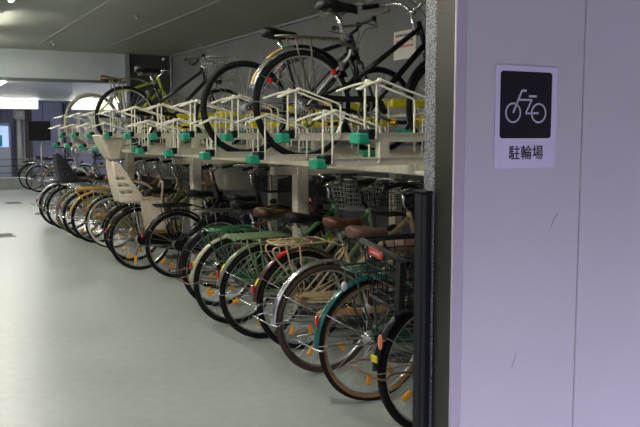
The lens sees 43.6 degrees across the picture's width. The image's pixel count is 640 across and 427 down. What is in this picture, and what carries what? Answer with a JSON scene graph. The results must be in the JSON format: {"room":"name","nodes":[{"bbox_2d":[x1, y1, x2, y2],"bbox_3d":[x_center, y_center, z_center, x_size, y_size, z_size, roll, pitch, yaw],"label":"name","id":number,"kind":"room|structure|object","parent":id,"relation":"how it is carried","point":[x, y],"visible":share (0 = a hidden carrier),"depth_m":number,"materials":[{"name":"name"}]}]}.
{"room":"parking garage","nodes":[
{"label":"parking garage","id":0,"kind":"room"},
{"bbox_2d":[0,177,38,189],"bbox_3d":[-8.787,-0.759,20.737,2.850,0.310,0.210,-3,6,-28],"label":"wall","id":1,"kind":"structure","parent":0,"point":[6,183],"depth_m":21.05,"materials":[{"name":"concrete"}]},
{"bbox_2d":[0,158,53,176],"bbox_3d":[-8.502,-1.024,20.868,3.300,0.810,0.036,-3,6,-28],"label":"rail fence","id":2,"kind":"object","parent":1,"relation":"on","point":[27,158],"visible":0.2,"depth_m":21.13,"materials":[{"name":"metal"}]},
{"bbox_2d":[24,110,33,176],"bbox_3d":[-8.102,-1.927,22.219,0.210,2.340,0.200,-3,6,-28],"label":"wall column","id":3,"kind":"structure","parent":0,"point":[28,113],"depth_m":22.11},
{"bbox_2d":[0,81,122,103],"bbox_3d":[-6.798,-2.733,18.000,13.000,0.100,11.500,-3,6,-28],"label":"ceiling","id":4,"kind":"structure","parent":0,"point":[43,92],"depth_m":16.84,"materials":[{"name":"paint"}]},
{"bbox_2d":[0,100,38,109],"bbox_3d":[-8.815,-2.837,20.766,2.880,0.240,0.170,-3,6,-28],"label":"lamp","id":5,"kind":"object","parent":4,"relation":"attached to","point":[4,104],"visible":1,"depth_m":21.15,"materials":[{"name":"plastic"}]},
{"bbox_2d":[69,101,118,110],"bbox_3d":[-6.239,-2.972,22.123,1.310,0.240,0.170,-3,6,-28],"label":"lamp","id":6,"kind":"object","parent":4,"relation":"attached to","point":[76,106],"visible":0.5,"depth_m":21.97,"materials":[{"name":"plastic"}]},
{"bbox_2d":[0,103,123,183],"bbox_3d":[-7.850,-2.024,23.197,9.914,2.340,0.100,-3,6,-28],"label":"wall","id":7,"kind":"structure","parent":0,"point":[47,111],"depth_m":23.18,"materials":[{"name":"paint"}]},
{"bbox_2d":[62,103,66,174],"bbox_3d":[-7.439,-2.035,23.312,0.050,2.340,0.080,-3,6,-28],"label":"trim","id":8,"kind":"structure","parent":7,"relation":"attached to","point":[63,104],"depth_m":23.21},
{"bbox_2d":[0,48,124,80],"bbox_3d":[-6.505,-2.244,11.553,7.470,0.440,0.200,-3,6,-28],"label":"beam","id":9,"kind":"structure","parent":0,"point":[18,63],"depth_m":12.69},
{"bbox_2d":[0,77,125,83],"bbox_3d":[-6.505,-2.005,11.577,7.470,0.040,0.260,-3,6,-28],"label":"trim","id":10,"kind":"structure","parent":9,"relation":"attached to","point":[1,78],"depth_m":12.71,"materials":[{"name":"metal"}]},
{"bbox_2d":[129,54,171,218],"bbox_3d":[-2.837,-1.281,13.600,0.830,2.760,0.200,-3,6,-28],"label":"wall","id":11,"kind":"structure","parent":0,"point":[153,61],"depth_m":13.41,"materials":[{"name":"paint"}]},
{"bbox_2d":[123,54,130,164],"bbox_3d":[-3.216,-1.258,13.367,0.060,2.760,0.260,-3,6,-28],"label":"trim","id":12,"kind":"structure","parent":11,"relation":"attached to","point":[127,60],"depth_m":13.17,"materials":[{"name":"metal"}]},
{"bbox_2d":[0,0,364,55],"bbox_3d":[-2.667,-1.851,4.878,24.000,0.100,15.200,-3,6,-28],"label":"ceiling","id":13,"kind":"structure","parent":0,"point":[24,24],"depth_m":9.45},
{"bbox_2d":[30,0,109,49],"bbox_3d":[-1.079,-1.911,6.002,0.012,0.004,14.700,-3,6,-28],"label":"trim","id":14,"kind":"structure","parent":13,"relation":"attached to","point":[108,0],"depth_m":9.46,"materials":[{"name":"metal"}]},
{"bbox_2d":[93,0,221,52],"bbox_3d":[-0.221,-1.956,6.454,0.012,0.004,14.700,-3,6,-28],"label":"trim","id":15,"kind":"structure","parent":13,"relation":"attached to","point":[219,0],"depth_m":9.51,"materials":[{"name":"metal"}]},
{"bbox_2d":[0,182,412,426],"bbox_3d":[-3.570,0.298,12.173,13.000,0.100,25.300,-3,6,-28],"label":"floor","id":16,"kind":"structure","parent":0,"point":[88,339],"depth_m":5.29,"materials":[{"name":"concrete"}]},
{"bbox_2d":[0,123,11,177],"bbox_3d":[-8.769,-1.563,21.545,0.810,1.750,0.525,-3,6,-28],"label":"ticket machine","id":17,"kind":"object","parent":16,"relation":"on","point":[5,134],"visible":0.89,"depth_m":21.44,"materials":[{"name":"metal"}]},
{"bbox_2d":[0,233,16,236],"bbox_3d":[-4.560,0.312,11.477,0.340,0.009,0.440,-3,6,-28],"label":"drain cover","id":18,"kind":"object","parent":16,"relation":"on","point":[1,234],"visible":1,"depth_m":11.44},
{"bbox_2d":[3,202,22,203],"bbox_3d":[-6.476,-0.225,16.886,0.340,0.009,0.440,-3,6,-28],"label":"drain cover","id":19,"kind":"object","parent":16,"relation":"on","point":[3,202],"visible":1,"depth_m":16.91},
{"bbox_2d":[16,119,22,176],"bbox_3d":[-8.129,-1.849,21.644,0.205,2.300,0.210,-3,6,-28],"label":"pipe","id":20,"kind":"object","parent":16,"relation":"on","point":[18,121],"visible":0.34,"depth_m":21.59,"materials":[{"name":"metal"}]},
{"bbox_2d":[13,109,24,118],"bbox_3d":[-8.054,-2.661,21.422,0.280,0.280,0.280,-3,6,-28],"label":"wall speaker","id":21,"kind":"object","parent":20,"relation":"attached to","point":[17,113],"visible":0.95,"depth_m":21.33},
{"bbox_2d":[22,118,25,176],"bbox_3d":[-8.099,-1.873,21.885,0.102,2.300,0.105,-3,6,-28],"label":"pipe","id":22,"kind":"object","parent":16,"relation":"on","point":[23,122],"visible":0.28,"depth_m":21.85,"materials":[{"name":"metal"}]},
{"bbox_2d":[28,121,50,213],"bbox_3d":[-5.066,-0.831,14.531,0.380,1.680,0.240,-1,6,-8],"label":"notice board","id":23,"kind":"object","parent":16,"relation":"on","point":[38,130],"visible":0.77,"depth_m":14.44,"materials":[{"name":"metal"}]},
{"bbox_2d":[18,146,87,189],"bbox_3d":[-7.002,-1.203,21.039,1.767,1.133,0.609,-5,7,-40],"label":"bicycle","id":24,"kind":"object","parent":16,"relation":"on","point":[22,168],"visible":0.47,"depth_m":20.81,"materials":[{"name":"black paint"}]},
{"bbox_2d":[66,147,80,156],"bbox_3d":[-6.545,-1.626,21.259,0.352,0.260,0.372,-3,6,-28],"label":"basket","id":25,"kind":"object","parent":24,"relation":"on","point":[68,150],"depth_m":21.14,"materials":[{"name":"metal"}]},
{"bbox_2d":[20,147,97,191],"bbox_3d":[-6.572,-1.117,20.177,1.893,1.133,0.609,-2,6,-19],"label":"bicycle","id":26,"kind":"object","parent":16,"relation":"on","point":[71,149],"visible":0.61,"depth_m":20.01,"materials":[{"name":"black metal"}]},
{"bbox_2d":[75,148,89,157],"bbox_3d":[-6.050,-1.540,20.393,0.352,0.260,0.372,-3,6,-28],"label":"basket","id":27,"kind":"object","parent":26,"relation":"on","point":[86,153],"depth_m":20.37,"materials":[{"name":"metal"}]},
{"bbox_2d":[36,148,106,194],"bbox_3d":[-5.787,-1.013,19.127,1.893,1.133,0.609,-2,6,-19],"label":"bicycle","id":28,"kind":"object","parent":16,"relation":"on","point":[90,150],"visible":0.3,"depth_m":19.00,"materials":[{"name":"grey paint"}]},
{"bbox_2d":[30,154,144,225],"bbox_3d":[-3.639,-0.381,12.771,1.893,1.133,0.609,-2,6,-19],"label":"bicycle","id":29,"kind":"object","parent":16,"relation":"on","point":[45,191],"visible":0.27,"depth_m":12.45,"materials":[{"name":"silver metal"}]},
{"bbox_2d":[116,159,138,169],"bbox_3d":[-3.117,-0.804,12.987,0.352,0.260,0.372,-3,6,-28],"label":"basket","id":30,"kind":"object","parent":29,"relation":"on","point":[116,159],"depth_m":12.92,"materials":[{"name":"metal"}]},
{"bbox_2d":[37,153,149,229],"bbox_3d":[-3.364,-0.353,12.295,1.893,1.171,0.609,-2,6,-19],"label":"bicycle","id":31,"kind":"object","parent":16,"relation":"on","point":[58,159],"visible":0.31,"depth_m":11.95,"materials":[{"name":"black paint"}]},
{"bbox_2d":[134,161,149,173],"bbox_3d":[-2.842,-0.757,12.513,0.352,0.260,0.372,-3,6,-28],"label":"basket","id":32,"kind":"object","parent":31,"relation":"on","point":[139,170],"depth_m":12.44,"materials":[{"name":"metal"}]},
{"bbox_2d":[45,157,175,234],"bbox_3d":[-3.022,-0.274,11.692,1.897,1.133,0.607,-3,6,-28],"label":"bicycle","id":33,"kind":"object","parent":16,"relation":"on","point":[90,176],"visible":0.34,"depth_m":11.50,"materials":[{"name":"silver metal"}]},
{"bbox_2d":[139,157,164,175],"bbox_3d":[-2.506,-0.699,11.924,0.352,0.260,0.372,-3,6,-28],"label":"basket","id":34,"kind":"object","parent":33,"relation":"on","point":[147,163],"depth_m":11.87,"materials":[{"name":"metal"}]},
{"bbox_2d":[52,157,187,238],"bbox_3d":[-2.784,-0.230,11.251,1.893,1.133,0.609,-2,6,-19],"label":"bicycle","id":35,"kind":"object","parent":16,"relation":"on","point":[100,178],"visible":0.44,"depth_m":11.01,"materials":[{"name":"red paint"}]},
{"bbox_2d":[148,158,175,177],"bbox_3d":[-2.263,-0.653,11.467,0.352,0.260,0.372,-3,6,-28],"label":"basket","id":36,"kind":"object","parent":35,"relation":"on","point":[152,165],"depth_m":11.39,"materials":[{"name":"metal"}]},
{"bbox_2d":[60,157,190,242],"bbox_3d":[-2.538,-0.191,10.855,1.905,1.133,0.607,-3,6,-28],"label":"bicycle","id":37,"kind":"object","parent":16,"relation":"on","point":[93,194],"visible":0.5,"depth_m":10.63,"materials":[{"name":"yellow paint"}]},
{"bbox_2d":[159,159,186,178],"bbox_3d":[-2.025,-0.615,11.085,0.352,0.260,0.372,-3,6,-28],"label":"basket","id":38,"kind":"object","parent":37,"relation":"on","point":[161,166],"depth_m":11.02,"materials":[{"name":"metal"}]},
{"bbox_2d":[74,158,213,247],"bbox_3d":[-2.228,-0.147,10.418,1.893,1.133,0.609,-2,6,-19],"label":"bicycle","id":39,"kind":"object","parent":16,"relation":"on","point":[177,199],"visible":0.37,"depth_m":10.20,"materials":[{"name":"green paint"}]},
{"bbox_2d":[176,164,204,180],"bbox_3d":[-1.706,-0.571,10.634,0.352,0.260,0.372,-3,6,-28],"label":"basket","id":40,"kind":"object","parent":39,"relation":"on","point":[183,168],"depth_m":10.56,"materials":[{"name":"metal"}]},
{"bbox_2d":[91,164,246,260],"bbox_3d":[-1.702,-0.042,9.347,1.905,1.135,0.607,-3,6,-28],"label":"bicycle","id":41,"kind":"object","parent":16,"relation":"on","point":[207,182],"visible":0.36,"depth_m":9.18,"materials":[{"name":"green paint"}]},
{"bbox_2d":[202,164,215,186],"bbox_3d":[-1.189,-0.482,9.575,0.385,0.305,0.404,-3,6,-28],"label":"basket","id":42,"kind":"object","parent":41,"relation":"on","point":[207,182],"depth_m":9.47,"materials":[{"name":"brown fabric"}]},
{"bbox_2d":[92,135,263,269],"bbox_3d":[-1.481,-0.133,8.734,1.896,1.440,0.610,-4,7,-35],"label":"bicycle","id":43,"kind":"object","parent":16,"relation":"on","point":[143,210],"visible":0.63,"depth_m":8.48,"materials":[{"name":"black paint"}]},
{"bbox_2d":[143,196,160,199],"bbox_3d":[-1.902,-0.159,8.524,0.360,0.019,0.260,-3,6,-28],"label":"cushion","id":44,"kind":"object","parent":43,"relation":"on","point":[150,197],"depth_m":8.49,"materials":[{"name":"plastic"}]},
{"bbox_2d":[213,163,254,190],"bbox_3d":[-0.965,-0.424,8.995,0.405,0.305,0.425,-3,6,-28],"label":"basket","id":45,"kind":"object","parent":43,"relation":"on","point":[231,180],"depth_m":8.83,"materials":[{"name":"metal"}]},
{"bbox_2d":[166,254,190,258],"bbox_3d":[-1.260,0.268,9.613,1.200,0.465,0.140,-3,6,-28],"label":"guide","id":46,"kind":"object","parent":16,"relation":"on","point":[175,256],"visible":0.06,"depth_m":9.36,"materials":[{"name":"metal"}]},
{"bbox_2d":[141,164,291,278],"bbox_3d":[-0.962,0.061,8.318,1.805,1.133,0.607,-3,6,-28],"label":"bicycle","id":47,"kind":"object","parent":16,"relation":"on","point":[178,245],"visible":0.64,"depth_m":8.08,"materials":[{"name":"black paint"}]},
{"bbox_2d":[269,198,276,207],"bbox_3d":[-0.501,-0.092,8.463,0.075,0.132,0.062,-3,6,-28],"label":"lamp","id":48,"kind":"object","parent":47,"relation":"attached to","point":[273,201],"depth_m":8.45,"materials":[{"name":"black plastic"}]},
{"bbox_2d":[254,167,291,192],"bbox_3d":[-0.494,-0.361,8.525,0.352,0.260,0.372,-3,6,-28],"label":"basket","id":49,"kind":"object","parent":47,"relation":"on","point":[257,178],"depth_m":8.50,"materials":[{"name":"metal"}]},
{"bbox_2d":[205,223,267,264],"bbox_3d":[-0.970,0.322,9.068,1.200,0.465,0.140,-3,6,-28],"label":"guide","id":50,"kind":"object","parent":16,"relation":"on","point":[209,263],"visible":0.02,"depth_m":8.92,"materials":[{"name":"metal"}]},
{"bbox_2d":[202,225,292,275],"bbox_3d":[-0.670,0.378,8.505,1.200,0.465,0.140,-3,6,-28],"label":"guide","id":51,"kind":"object","parent":16,"relation":"on","point":[290,228],"visible":0.2,"depth_m":8.31,"materials":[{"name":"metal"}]},
{"bbox_2d":[164,172,363,305],"bbox_3d":[-0.410,0.198,6.942,1.905,1.133,0.607,-3,6,-28],"label":"bicycle","id":52,"kind":"object","parent":16,"relation":"on","point":[235,205],"visible":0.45,"depth_m":6.77,"materials":[{"name":"red paint"}]},
{"bbox_2d":[308,173,356,203],"bbox_3d":[0.102,-0.227,7.173,0.352,0.260,0.372,-3,6,-28],"label":"basket","id":53,"kind":"object","parent":52,"relation":"on","point":[348,174],"depth_m":7.13,"materials":[{"name":"metal"}]},
{"bbox_2d":[186,167,350,288],"bbox_3d":[-0.462,0.118,7.748,1.778,1.133,0.607,-3,6,-28],"label":"bicycle","id":54,"kind":"object","parent":16,"relation":"on","point":[244,219],"visible":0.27,"depth_m":7.49,"materials":[{"name":"blue paint"}]},
{"bbox_2d":[315,203,322,211],"bbox_3d":[-0.013,-0.035,7.887,0.075,0.132,0.062,-3,6,-28],"label":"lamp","id":55,"kind":"object","parent":54,"relation":"attached to","point":[320,206],"depth_m":7.87,"materials":[{"name":"black plastic"}]},
{"bbox_2d":[120,113,424,313],"bbox_3d":[-0.515,-0.122,7.730,1.300,1.614,9.100,-3,6,-28],"label":"rack","id":56,"kind":"object","parent":16,"relation":"on","point":[299,170],"visible":0.17,"depth_m":6.55,"materials":[{"name":"metal"}]},
{"bbox_2d":[48,125,150,146],"bbox_3d":[-2.782,-1.075,11.082,1.858,0.302,0.214,-3,6,-28],"label":"tray","id":57,"kind":"object","parent":56,"relation":"on","point":[57,144],"visible":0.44,"depth_m":10.70,"materials":[{"name":"beige paint"}]},
{"bbox_2d":[53,114,171,137],"bbox_3d":[-2.587,-1.108,10.707,1.858,0.421,0.214,-3,6,-28],"label":"tray","id":58,"kind":"object","parent":56,"relation":"on","point":[63,134],"visible":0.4,"depth_m":10.33,"materials":[{"name":"beige paint"}]},
{"bbox_2d":[59,124,204,147],"bbox_3d":[-2.391,-1.002,10.346,1.858,0.302,0.215,-3,6,-28],"label":"tray","id":59,"kind":"object","parent":56,"relation":"on","point":[69,145],"visible":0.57,"depth_m":10.01,"materials":[{"name":"beige paint"}]},
{"bbox_2d":[65,58,200,143],"bbox_3d":[-2.383,-1.438,10.307,1.770,1.133,0.614,-3,6,-28],"label":"bicycle","id":60,"kind":"object","parent":59,"relation":"on","point":[110,100],"visible":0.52,"depth_m":10.16,"materials":[{"name":"paint"}]},
{"bbox_2d":[65,113,201,143],"bbox_3d":[-2.195,-1.035,9.971,1.858,0.421,0.215,-3,6,-28],"label":"tray","id":61,"kind":"object","parent":56,"relation":"on","point":[182,116],"visible":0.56,"depth_m":9.63,"materials":[{"name":"beige paint"}]},
{"bbox_2d":[73,123,205,148],"bbox_3d":[-1.999,-0.929,9.610,1.858,0.302,0.215,-3,6,-28],"label":"tray","id":62,"kind":"object","parent":56,"relation":"on","point":[84,145],"visible":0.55,"depth_m":9.28,"materials":[{"name":"beige paint"}]},
{"bbox_2d":[80,111,214,144],"bbox_3d":[-1.803,-0.961,9.235,1.858,0.421,0.215,-3,6,-28],"label":"tray","id":63,"kind":"object","parent":56,"relation":"on","point":[90,134],"visible":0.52,"depth_m":8.92,"materials":[{"name":"beige paint"}]},
{"bbox_2d":[88,122,248,150],"bbox_3d":[-1.607,-0.856,8.873,1.858,0.302,0.215,-3,6,-28],"label":"tray","id":64,"kind":"object","parent":56,"relation":"on","point":[101,123],"visible":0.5,"depth_m":8.66,"materials":[{"name":"beige paint"}]},
{"bbox_2d":[94,43,248,145],"bbox_3d":[-1.599,-1.302,8.834,1.768,1.152,0.614,-3,6,-28],"label":"bicycle","id":65,"kind":"object","parent":64,"relation":"on","point":[139,69],"visible":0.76,"depth_m":8.73,"materials":[{"name":"grey paint"}]},
{"bbox_2d":[215,80,221,90],"bbox_3d":[-1.147,-1.444,8.975,0.075,0.132,0.062,-3,6,-28],"label":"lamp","id":66,"kind":"object","parent":65,"relation":"attached to","point":[217,81],"depth_m":8.96,"materials":[{"name":"black plastic"}]},
{"bbox_2d":[200,55,238,81],"bbox_3d":[-1.140,-1.634,9.045,0.352,0.260,0.372,-3,6,-28],"label":"basket","id":67,"kind":"object","parent":65,"relation":"on","point":[203,74],"depth_m":8.96,"materials":[{"name":"metal"}]},
{"bbox_2d":[96,109,255,145],"bbox_3d":[-1.412,-0.888,8.498,1.858,0.421,0.215,-3,6,-28],"label":"tray","id":68,"kind":"object","parent":56,"relation":"on","point":[110,134],"visible":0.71,"depth_m":8.21,"materials":[{"name":"beige paint"}]},
{"bbox_2d":[116,106,288,147],"bbox_3d":[-1.020,-0.815,7.763,1.858,0.421,0.214,-3,6,-28],"label":"tray","id":69,"kind":"object","parent":56,"relation":"on","point":[194,142],"visible":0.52,"depth_m":7.42,"materials":[{"name":"beige paint"}]},
{"bbox_2d":[125,121,297,151],"bbox_3d":[-1.057,-0.791,8.221,1.858,0.302,0.214,-3,6,-28],"label":"tray","id":70,"kind":"object","parent":56,"relation":"on","point":[253,124],"visible":0.41,"depth_m":7.97,"materials":[{"name":"beige paint"}]},
{"bbox_2d":[128,120,310,153],"bbox_3d":[-0.824,-0.709,7.401,1.858,0.302,0.214,-3,6,-28],"label":"tray","id":71,"kind":"object","parent":56,"relation":"on","point":[144,149],"visible":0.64,"depth_m":7.07,"materials":[{"name":"beige paint"}]},
{"bbox_2d":[141,103,327,145],"bbox_3d":[-0.628,-0.742,7.026,1.858,0.421,0.214,-3,6,-28],"label":"tray","id":72,"kind":"object","parent":56,"relation":"on","point":[157,134],"visible":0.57,"depth_m":6.67,"materials":[{"name":"beige paint"}]},
{"bbox_2d":[156,118,359,156],"bbox_3d":[-0.432,-0.636,6.665,1.858,0.302,0.214,-3,6,-28],"label":"tray","id":73,"kind":"object","parent":56,"relation":"on","point":[171,152],"visible":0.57,"depth_m":6.34,"materials":[{"name":"beige paint"}]},
{"bbox_2d":[172,99,374,150],"bbox_3d":[-0.237,-0.669,6.290,1.858,0.421,0.214,-3,6,-28],"label":"tray","id":74,"kind":"object","parent":56,"relation":"on","point":[189,135],"visible":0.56,"depth_m":5.93,"materials":[{"name":"beige paint"}]},
{"bbox_2d":[190,116,420,159],"bbox_3d":[-0.041,-0.563,5.929,1.858,0.302,0.214,-3,6,-28],"label":"tray","id":75,"kind":"object","parent":56,"relation":"on","point":[210,153],"visible":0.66,"depth_m":5.64,"materials":[{"name":"beige paint"}]},
{"bbox_2d":[200,1,413,151],"bbox_3d":[-0.041,-0.998,5.886,1.770,1.133,0.614,-3,6,-28],"label":"bicycle","id":76,"kind":"object","parent":75,"relation":"on","point":[267,32],"visible":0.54,"depth_m":5.74,"materials":[{"name":"grey paint"}]},
{"bbox_2d":[211,94,424,149],"bbox_3d":[0.155,-0.596,5.554,1.858,0.421,0.214,-3,6,-28],"label":"tray","id":77,"kind":"object","parent":56,"relation":"on","point":[230,136],"visible":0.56,"depth_m":5.23,"materials":[{"name":"beige paint"}]},
{"bbox_2d":[235,113,424,163],"bbox_3d":[0.351,-0.490,5.193,1.858,0.302,0.214,-3,6,-28],"label":"tray","id":78,"kind":"object","parent":56,"relation":"on","point":[257,157],"visible":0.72,"depth_m":4.90,"materials":[{"name":"beige paint"}]},
{"bbox_2d":[248,0,425,153],"bbox_3d":[0.377,-0.904,5.166,1.791,1.088,0.607,-3,6,-28],"label":"bicycle","id":79,"kind":"object","parent":78,"relation":"on","point":[339,8],"visible":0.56,"depth_m":4.99,"materials":[{"name":"black paint"}]},
{"bbox_2d":[263,87,412,156],"bbox_3d":[0.547,-0.523,4.818,1.858,0.421,0.215,-3,6,-28],"label":"tray","id":80,"kind":"object","parent":56,"relation":"on","point":[286,136],"visible":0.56,"depth_m":4.48,"materials":[{"name":"beige paint"}]},
{"bbox_2d":[296,109,423,168],"bbox_3d":[0.743,-0.417,4.457,1.858,0.302,0.215,-3,6,-28],"label":"tray","id":81,"kind":"object","parent":56,"relation":"on","point":[322,161],"visible":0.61,"depth_m":4.12,"materials":[{"name":"beige paint"}]},
{"bbox_2d":[336,78,424,144],"bbox_3d":[0.938,-0.449,4.082,1.858,0.421,0.215,-3,6,-28],"label":"tray","id":82,"kind":"object","parent":56,"relation":"on","point":[364,136],"visible":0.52,"depth_m":3.71,"materials":[{"name":"beige paint"}]},
{"bbox_2d":[414,163,423,172],"bbox_3d":[1.200,-0.233,3.799,1.760,0.042,0.088,-3,6,-28],"label":"tray","id":83,"kind":"object","parent":56,"relation":"on","point":[419,167],"visible":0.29,"depth_m":3.43,"materials":[{"name":"beige paint"}]},
{"bbox_2d":[175,174,391,323],"bbox_3d":[-0.212,0.260,6.315,1.905,1.133,0.607,-3,6,-28],"label":"bicycle","id":84,"kind":"object","parent":16,"relation":"on","point":[269,214],"visible":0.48,"depth_m":6.12,"materials":[{"name":"green paint"}]},
{"bbox_2d":[331,176,383,210],"bbox_3d":[0.300,-0.164,6.545,0.352,0.260,0.372,-3,6,-28],"label":"basket","id":85,"kind":"object","parent":84,"relation":"on","point":[351,208],"depth_m":6.50,"materials":[{"name":"metal"}]},
{"bbox_2d":[228,233,342,287],"bbox_3d":[-0.324,0.443,7.854,1.200,0.465,0.140,-3,6,-28],"label":"guide","id":86,"kind":"object","parent":16,"relation":"on","point":[332,235],"visible":0.2,"depth_m":7.98,"materials":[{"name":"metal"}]},
{"bbox_2d":[216,175,422,337],"bbox_3d":[0.081,0.300,5.918,1.800,1.133,0.607,-3,6,-28],"label":"bicycle","id":87,"kind":"object","parent":16,"relation":"on","point":[302,219],"visible":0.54,"depth_m":5.70,"materials":[{"name":"green paint"}]},
{"bbox_2d":[387,224,396,232],"bbox_3d":[0.540,0.147,6.061,0.075,0.132,0.062,-3,6,-28],"label":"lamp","id":88,"kind":"object","parent":87,"relation":"attached to","point":[392,226],"depth_m":6.04,"materials":[{"name":"black plastic"}]},
{"bbox_2d":[364,179,422,216],"bbox_3d":[0.547,-0.122,6.123,0.352,0.260,0.372,-3,6,-28],"label":"basket","id":89,"kind":"object","parent":87,"relation":"on","point":[395,213],"depth_m":6.07,"materials":[{"name":"metal"}]},
{"bbox_2d":[270,242,375,301],"bbox_3d":[0.022,0.508,7.203,1.200,0.465,0.140,-3,6,-28],"label":"guide","id":90,"kind":"object","parent":16,"relation":"on","point":[355,242],"visible":0.07,"depth_m":7.05,"materials":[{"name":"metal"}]},
{"bbox_2d":[235,177,423,348],"bbox_3d":[0.314,0.331,5.601,1.905,1.133,0.607,-3,6,-28],"label":"bicycle","id":91,"kind":"object","parent":16,"relation":"on","point":[330,222],"visible":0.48,"depth_m":5.38,"materials":[{"name":"beige paint"}]},
{"bbox_2d":[276,251,286,257],"bbox_3d":[-0.255,0.274,5.293,0.080,0.022,0.044,-33,19,-21],"label":"tail lamp","id":92,"kind":"object","parent":91,"relation":"on","point":[282,254],"depth_m":5.28,"materials":[{"name":"red plastic"}]},
{"bbox_2d":[401,181,423,217],"bbox_3d":[0.826,-0.093,5.832,0.352,0.260,0.372,-3,6,-28],"label":"basket","id":93,"kind":"object","parent":91,"relation":"on","point":[409,196],"depth_m":5.86,"materials":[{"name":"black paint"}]},
{"bbox_2d":[253,182,423,371],"bbox_3d":[0.470,0.384,5.075,1.905,1.133,0.607,-3,6,-28],"label":"bicycle","id":94,"kind":"object","parent":16,"relation":"on","point":[351,231],"visible":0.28,"depth_m":4.84,"materials":[{"name":"metal"}]},
{"bbox_2d":[292,253,407,317],"bbox_3d":[0.326,0.565,6.631,1.200,0.465,0.140,-3,6,-28],"label":"guide","id":95,"kind":"object","parent":16,"relation":"on","point":[377,303],"visible":0.06,"depth_m":6.46,"materials":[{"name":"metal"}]},
{"bbox_2d":[292,239,414,400],"bbox_3d":[0.723,0.435,4.556,1.905,1.133,0.607,-3,6,-28],"label":"bicycle","id":96,"kind":"object","parent":16,"relation":"on","point":[323,323],"visible":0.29,"depth_m":4.28,"materials":[{"name":"green paint"}]},
{"bbox_2d":[346,334,360,343],"bbox_3d":[0.738,0.641,5.858,1.200,0.465,0.140,-3,6,-28],"label":"guide","id":97,"kind":"object","parent":16,"relation":"on","point":[354,335],"visible":0.04,"depth_m":5.64,"materials":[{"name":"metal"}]},
{"bbox_2d":[334,320,387,330],"bbox_3d":[0.555,0.607,6.201,1.200,0.465,0.140,-3,6,-28],"label":"guide","id":98,"kind":"object","parent":16,"relation":"on","point":[353,323],"visible":0.02,"depth_m":6.04,"materials":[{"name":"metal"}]},
{"bbox_2d":[347,233,414,426],"bbox_3d":[0.989,0.481,4.096,1.893,1.133,0.609,-2,6,-19],"label":"bicycle","id":99,"kind":"object","parent":16,"relation":"on","point":[404,314],"visible":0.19,"depth_m":3.72,"materials":[{"name":"black paint"}]},
{"bbox_2d":[359,233,414,313],"bbox_3d":[0.470,0.280,3.799,0.468,0.332,0.366,-3,6,-28],"label":"basket","id":100,"kind":"object","parent":99,"relation":"on","point":[400,268],"depth_m":3.72,"materials":[{"name":"black metal"}]},
{"bbox_2d":[389,350,412,360],"bbox_3d":[0.991,0.689,5.383,1.200,0.465,0.140,-3,6,-28],"label":"guide","id":101,"kind":"object","parent":16,"relation":"on","point":[403,357],"visible":0.02,"depth_m":5.17,"materials":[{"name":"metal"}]},
{"bbox_2d":[173,157,423,282],"bbox_3d":[0.023,-0.059,8.938,0.030,1.250,10.730,-3,6,-28],"label":"wall","id":102,"kind":"structure","parent":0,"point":[284,198],"depth_m":8.87,"materials":[{"name":"paint"}]},
{"bbox_2d":[172,0,425,151],"bbox_3d":[0.064,-0.817,8.925,0.100,2.760,10.820,-3,6,-28],"label":"wall","id":103,"kind":"structure","parent":0,"point":[374,42],"depth_m":8.89,"materials":[{"name":"paint"}]},
{"bbox_2d":[170,55,173,196],"bbox_3d":[-2.505,-1.278,13.572,0.042,2.760,0.044,-3,6,-28],"label":"trim","id":104,"kind":"structure","parent":103,"relation":"attached to","point":[171,74],"depth_m":13.47,"materials":[{"name":"metal"}]},
{"bbox_2d":[169,0,378,57],"bbox_3d":[-0.003,-2.175,8.766,0.040,0.025,10.800,-3,6,-28],"label":"trim","id":105,"kind":"structure","parent":103,"relation":"attached to","point":[366,1],"depth_m":10.28,"materials":[{"name":"metal"}]},
{"bbox_2d":[272,56,282,74],"bbox_3d":[-0.525,-1.816,9.831,0.006,0.230,0.300,-3,6,-28],"label":"notice","id":106,"kind":"object","parent":103,"relation":"attached to","point":[280,65],"visible":0.25,"depth_m":9.78,"materials":[{"name":"paper"}]},
{"bbox_2d":[394,29,415,59],"bbox_3d":[0.780,-1.557,7.379,0.006,0.260,0.360,-3,6,-28],"label":"notice","id":107,"kind":"object","parent":103,"relation":"attached to","point":[406,50],"visible":0.59,"depth_m":7.38,"materials":[{"name":"paper"}]},
{"bbox_2d":[424,0,436,426],"bbox_3d":[0.646,-0.238,3.106,0.543,2.760,0.068,-3,6,-28],"label":"wall pillar","id":108,"kind":"structure","parent":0,"point":[431,5],"depth_m":2.97,"materials":[{"name":"paint"}]},
{"bbox_2d":[412,190,432,426],"bbox_3d":[0.385,0.530,3.058,0.035,1.240,0.085,-3,6,-28],"label":"guard","id":109,"kind":"object","parent":108,"relation":"attached to","point":[423,198],"visible":1,"depth_m":3.02,"materials":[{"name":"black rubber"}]},
{"bbox_2d":[460,0,639,426],"bbox_3d":[3.672,-0.386,4.592,7.197,2.760,0.112,-3,6,-28],"label":"wall","id":110,"kind":"structure","parent":0,"point":[550,319],"depth_m":3.11,"materials":[{"name":"paint"}]},
{"bbox_2d":[431,0,454,426],"bbox_3d":[0.476,-0.219,2.915,0.063,2.760,0.109,-3,6,-28],"label":"trim","id":111,"kind":"structure","parent":110,"relation":"attached to","point":[442,202],"depth_m":2.92,"materials":[{"name":"silver metal"}]},
{"bbox_2d":[448,0,466,426],"bbox_3d":[0.495,-0.213,2.855,0.046,2.760,0.012,-3,6,-28],"label":"trim","id":112,"kind":"structure","parent":110,"relation":"attached to","point":[460,5],"depth_m":2.87,"materials":[{"name":"metal"}]},
{"bbox_2d":[493,64,557,168],"bbox_3d":[0.769,-0.359,2.985,0.298,0.378,0.007,-3,6,-28],"label":"parking sign","id":113,"kind":"object","parent":110,"relation":"attached to","point":[525,96],"visible":1,"depth_m":2.98,"materials":[{"name":"plastic"}]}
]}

